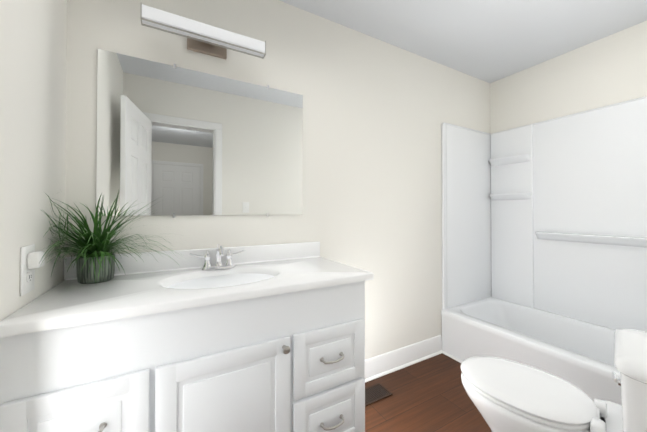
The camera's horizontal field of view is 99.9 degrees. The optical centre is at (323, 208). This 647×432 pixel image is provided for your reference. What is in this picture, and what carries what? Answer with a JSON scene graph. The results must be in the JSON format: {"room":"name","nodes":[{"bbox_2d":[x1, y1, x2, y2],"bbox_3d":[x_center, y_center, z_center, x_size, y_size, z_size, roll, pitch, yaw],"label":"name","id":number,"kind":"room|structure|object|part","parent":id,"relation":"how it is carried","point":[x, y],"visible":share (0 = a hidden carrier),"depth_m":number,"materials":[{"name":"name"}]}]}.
{"room":"bathroom","nodes":[
{"label":"bathroom","id":0,"kind":"room"},
{"bbox_2d":[0,0,66,320],"bbox_3d":[-0.745,-0.034,0.419,0.100,2.440,1.620,0,-1,-29],"label":"wall","id":1,"kind":"structure","parent":0,"point":[33,51],"depth_m":0.87,"materials":[{"name":"white paint"}]},
{"bbox_2d":[20,244,44,295],"bbox_3d":[-0.911,0.190,0.857,0.036,0.148,0.086,0,-1,-29],"label":"electrical outlet","id":2,"kind":"object","parent":1,"relation":"attached to","point":[30,260],"visible":1,"depth_m":0.84,"materials":[{"name":"white plastic"}]},
{"bbox_2d":[65,0,489,359],"bbox_3d":[0.253,-0.019,1.950,3.330,2.440,0.110,0,-1,-29],"label":"wall","id":3,"kind":"structure","parent":0,"point":[377,113],"depth_m":1.60,"materials":[{"name":"white paint"}]},
{"bbox_3d":[-0.565,-0.334,1.442,0.996,0.764,0.009,0,-1,-29],"label":"mirror","id":4,"kind":"part","parent":3,"relation":"part of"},
{"bbox_2d":[140,2,265,58],"bbox_3d":[-0.583,-0.855,1.376,0.562,0.100,0.116,0,-1,-29],"label":"sconce","id":5,"kind":"object","parent":3,"relation":"attached to","point":[206,39],"visible":1,"depth_m":1.34,"materials":[{"name":"silver metal"}]},
{"bbox_2d":[365,335,442,382],"bbox_3d":[0.470,1.133,1.990,1.195,0.138,0.028,0,-1,-29],"label":"baseboard","id":6,"kind":"structure","parent":3,"relation":"attached to","point":[378,366],"depth_m":2.06,"materials":[{"name":"white paint"}]},
{"bbox_2d":[365,353,491,431],"bbox_3d":[1.278,1.230,-0.119,3.530,0.100,4.700,0,-1,-29],"label":"floor","id":7,"kind":"structure","parent":0,"point":[429,395],"depth_m":1.67,"materials":[{"name":"brown wood"}]},
{"bbox_2d":[0,242,373,431],"bbox_3d":[-0.422,0.684,1.188,1.213,1.018,0.572,0,-1,-29],"label":"bathroom vanity","id":8,"kind":"object","parent":7,"relation":"on","point":[258,338],"visible":1,"depth_m":0.96,"materials":[{"name":"white paint"}]},
{"bbox_2d":[41,190,185,283],"bbox_3d":[-0.770,0.104,1.061,0.461,0.384,0.445,0,-1,-29],"label":"plant","id":9,"kind":"object","parent":8,"relation":"on","point":[95,260],"visible":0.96,"depth_m":1.06,"materials":[{"name":"green plant"}]},
{"bbox_3d":[-0.934,0.245,1.118,0.123,0.104,0.123,0,-1,-29],"label":"pot","id":10,"kind":"part","parent":9,"relation":"part of","materials":[{"name":"ceramic"}]},
{"bbox_2d":[190,244,244,270],"bbox_3d":[-0.504,0.238,1.322,0.261,0.124,0.149,0,-1,-29],"label":"faucet","id":11,"kind":"object","parent":8,"relation":"on","point":[229,265],"depth_m":1.35,"materials":[{"name":"silver metal"}]},
{"bbox_2d":[365,383,392,406],"bbox_3d":[0.220,1.195,1.697,0.440,0.007,0.130,0,-1,-29],"label":"floor vent","id":12,"kind":"object","parent":7,"relation":"in","point":[376,392],"visible":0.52,"depth_m":1.75,"materials":[{"name":"brown metal"}]},
{"bbox_2d":[442,351,462,362],"bbox_3d":[1.347,1.191,1.624,0.014,0.014,1.460,0,-1,-29],"label":"baseboard","id":13,"kind":"structure","parent":7,"relation":"on","point":[453,357],"depth_m":2.18,"materials":[{"name":"white paint"}]},
{"bbox_2d":[441,96,646,404],"bbox_3d":[1.678,0.232,1.829,0.748,1.936,1.502,0,-1,-29],"label":"tub","id":14,"kind":"object","parent":7,"relation":"on","point":[544,245],"visible":0.98,"depth_m":2.15,"materials":[{"name":"white plastic"}]},
{"bbox_2d":[441,297,621,404],"bbox_3d":[1.677,1.024,1.821,0.748,0.352,1.494,0,-1,-29],"label":"bathtub","id":15,"kind":"object","parent":14,"relation":"in","point":[577,350],"depth_m":1.99,"materials":[{"name":"white plastic"}]},
{"bbox_2d":[461,329,646,431],"bbox_3d":[0.990,0.832,1.093,0.506,0.721,0.768,0,-1,-29],"label":"toilet","id":16,"kind":"object","parent":7,"relation":"on","point":[505,395],"visible":1,"depth_m":1.05,"materials":[{"name":"white ceramic"}]},
{"bbox_3d":[0.877,0.776,1.177,0.389,0.048,0.512,0,-1,-29],"label":"seat","id":17,"kind":"part","parent":16,"relation":"part of","materials":[{"name":"white plastic"}]},
{"bbox_3d":[0.984,0.566,0.914,0.086,0.032,0.043,0,-1,-29],"label":"lever","id":18,"kind":"part","parent":16,"relation":"part of","materials":[{"name":"silver metal"}]},
{"bbox_3d":[1.131,0.633,0.907,0.441,0.327,0.288,0,-1,-29],"label":"tank","id":19,"kind":"part","parent":16,"relation":"part of","materials":[{"name":"white ceramic"}]},
{"bbox_2d":[280,0,646,82],"bbox_3d":[0.643,-1.296,1.259,3.330,0.100,1.720,0,-1,-29],"label":"ceiling","id":20,"kind":"structure","parent":0,"point":[489,41],"depth_m":1.84,"materials":[{"name":"white paint"}]},
{"bbox_2d":[490,21,646,133],"bbox_3d":[2.080,-0.018,1.985,0.100,2.440,1.620,0,-1,-29],"label":"wall","id":21,"kind":"structure","parent":0,"point":[608,70],"depth_m":2.11,"materials":[{"name":"white paint"}]}
]}

